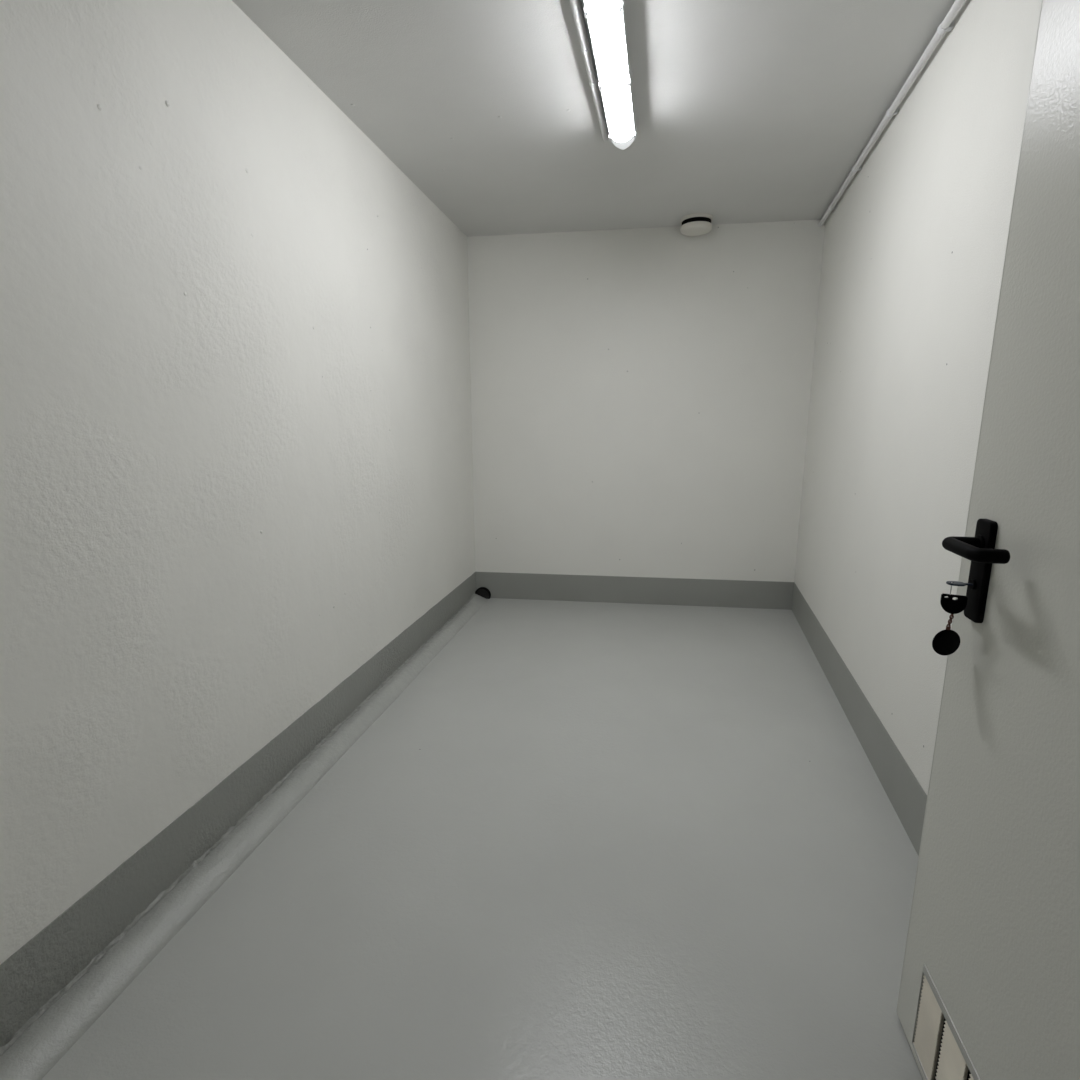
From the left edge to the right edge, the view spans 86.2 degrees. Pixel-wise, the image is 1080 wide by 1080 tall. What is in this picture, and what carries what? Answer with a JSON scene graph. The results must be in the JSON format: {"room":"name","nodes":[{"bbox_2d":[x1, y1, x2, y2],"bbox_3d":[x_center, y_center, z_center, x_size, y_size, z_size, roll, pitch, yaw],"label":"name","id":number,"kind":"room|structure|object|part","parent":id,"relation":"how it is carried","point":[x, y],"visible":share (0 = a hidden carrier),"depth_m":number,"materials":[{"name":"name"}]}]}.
{"room":"basement storage room","nodes":[
{"label":"basement storage room","id":0,"kind":"room"},
{"bbox_2d":[0,0,474,964],"bbox_3d":[-1.017,-0.461,2.436,0.157,2.756,4.637,2,11,11],"label":"wall","id":1,"kind":"structure","parent":0,"point":[236,456],"depth_m":1.75,"materials":[{"name":"white paint"}]},
{"bbox_2d":[0,572,475,1046],"bbox_3d":[-0.933,0.779,2.697,0.003,0.221,4.280,2,11,11],"label":"baseboard","id":2,"kind":"structure","parent":1,"relation":"attached to","point":[30,977],"depth_m":1.76,"materials":[{"name":"grey paint"}]},
{"bbox_2d":[0,593,487,1079],"bbox_3d":[-0.875,0.867,2.678,0.128,0.057,4.231,2,11,11],"label":"pipe","id":3,"kind":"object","parent":1,"relation":"attached to","point":[47,1036],"depth_m":1.70,"materials":[{"name":"grey paint"}]},
{"bbox_2d":[41,598,922,1079],"bbox_3d":[0.167,1.107,1.909,3.081,0.120,5.924,1,11,8],"label":"floor","id":4,"kind":"structure","parent":0,"point":[585,840],"depth_m":1.75,"materials":[{"name":"grey paint"}]},
{"bbox_2d":[475,587,490,598],"bbox_3d":[-0.472,0.434,4.743,0.132,0.091,0.033,1,11,8],"label":"pipe stub","id":5,"kind":"object","parent":4,"relation":"on","point":[483,592],"visible":0.88,"depth_m":4.73,"materials":[{"name":"black plastic"}]},
{"bbox_2d":[232,0,954,236],"bbox_3d":[0.282,-1.854,1.970,3.016,0.150,4.624,1,11,8],"label":"ceiling","id":6,"kind":"structure","parent":0,"point":[745,111],"depth_m":2.43,"materials":[{"name":"white paint"}]},
{"bbox_2d":[570,0,608,140],"bbox_3d":[0.114,-1.739,1.868,0.035,0.034,1.841,2,12,12],"label":"cable conduit","id":7,"kind":"object","parent":6,"relation":"attached to","point":[575,4],"visible":0.98,"depth_m":2.16,"materials":[{"name":"white plastic"}]},
{"bbox_2d":[584,0,635,149],"bbox_3d":[0.278,-1.774,2.181,0.125,0.088,1.150,2,12,12],"label":"strip light","id":8,"kind":"object","parent":6,"relation":"attached to","point":[605,18],"visible":1,"depth_m":2.10,"materials":[{"name":"white plastic"}]},
{"bbox_2d":[680,213,712,235],"bbox_3d":[1.052,-2.118,3.884,0.212,0.087,0.212,1,11,8],"label":"smoke detector","id":9,"kind":"object","parent":6,"relation":"attached to","point":[694,224],"visible":1,"depth_m":3.82,"materials":[{"name":"white plastic"}]},
{"bbox_2d":[467,219,824,581],"bbox_3d":[0.711,-0.861,4.411,2.490,2.756,0.150,1,11,8],"label":"wall","id":10,"kind":"structure","parent":0,"point":[640,397],"depth_m":4.29,"materials":[{"name":"white paint"}]},
{"bbox_2d":[476,572,793,609],"bbox_3d":[0.704,0.398,4.585,2.490,0.219,0.003,1,11,8],"label":"baseboard","id":11,"kind":"structure","parent":10,"relation":"attached to","point":[556,587],"depth_m":4.57,"materials":[{"name":"grey paint"}]},
{"bbox_2d":[794,0,1041,794],"bbox_3d":[1.440,-0.400,2.094,0.149,2.756,4.672,3,12,14],"label":"wall","id":12,"kind":"structure","parent":0,"point":[914,245],"depth_m":2.16,"materials":[{"name":"white paint"}]},
{"bbox_2d":[792,582,926,855],"bbox_3d":[1.384,0.837,2.376,0.003,0.219,4.305,3,12,15],"label":"baseboard","id":13,"kind":"structure","parent":12,"relation":"attached to","point":[906,795],"depth_m":2.45,"materials":[{"name":"grey paint"}]},
{"bbox_2d":[818,0,964,226],"bbox_3d":[1.363,-1.735,1.895,0.048,0.033,4.246,3,12,15],"label":"cable conduit","id":14,"kind":"object","parent":12,"relation":"attached to","point":[947,24],"visible":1,"depth_m":2.35,"materials":[{"name":"white plastic"}]},
{"bbox_3d":[-0.276,-0.005,0.142,2.205,2.756,0.200,1,11,8],"label":"wall","id":15,"kind":"structure","parent":0,"visible":0},
{"bbox_2d":[897,0,1079,1079],"bbox_3d":[0.730,0.190,0.692,0.120,2.128,1.030,2,12,12],"label":"door","id":16,"kind":"structure","parent":15,"relation":"in","point":[990,983],"depth_m":0.97,"materials":[{"name":"white paint"}]},
{"bbox_3d":[0.835,1.045,1.237,0.012,0.188,0.085,2,12,12],"label":"louvre panel","id":17,"kind":"part","parent":16,"relation":"part of","materials":[{"name":"beige metal"}]},
{"bbox_3d":[0.799,1.069,1.083,0.008,0.215,0.410,2,12,12],"label":"frame","id":18,"kind":"part","parent":16,"relation":"part of","materials":[{"name":"grey metal"}]},
{"bbox_3d":[0.814,1.064,1.141,0.012,0.188,0.085,2,12,12],"label":"louvre panel","id":19,"kind":"part","parent":16,"relation":"part of","materials":[{"name":"beige metal"}]},
{"bbox_2d":[946,581,972,585],"bbox_3d":[0.810,0.084,1.104,0.054,0.003,0.026,2,12,12],"label":"key","id":20,"kind":"object","parent":16,"relation":"in","point":[954,583],"visible":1,"depth_m":1.10,"materials":[{"name":"silver metal"}]},
{"label":"ring","id":21,"kind":"object","parent":20,"relation":"hanging from","visible":0},
{"bbox_2d":[940,593,967,613],"bbox_3d":[0.799,0.124,1.116,0.042,0.038,0.007,5,13,26],"label":"tag","id":22,"kind":"object","parent":21,"relation":"hanging from","point":[948,604],"visible":1,"depth_m":1.11,"materials":[{"name":"black plastic"}]},
{"bbox_2d":[932,614,959,655],"bbox_3d":[0.796,0.183,1.128,0.054,0.090,0.008,0,11,0],"label":"key fob","id":23,"kind":"object","parent":22,"relation":"hanging from","point":[945,642],"visible":1,"depth_m":1.13,"materials":[{"name":"black plastic"}]},
{"bbox_3d":[0.798,0.158,1.123,0.011,0.037,0.008,0,11,0],"label":"chain","id":24,"kind":"part","parent":23,"relation":"part of","materials":[{"name":"brown metal"}]},
{"bbox_3d":[0.783,0.017,1.038,0.068,0.025,0.137,2,12,12],"label":"lever","id":25,"kind":"part","parent":16,"relation":"part of","materials":[{"name":"black plastic"}]},
{"bbox_3d":[0.832,0.058,1.092,0.011,0.195,0.053,2,12,12],"label":"plate","id":26,"kind":"part","parent":16,"relation":"part of","materials":[{"name":"black plastic"}]}
]}

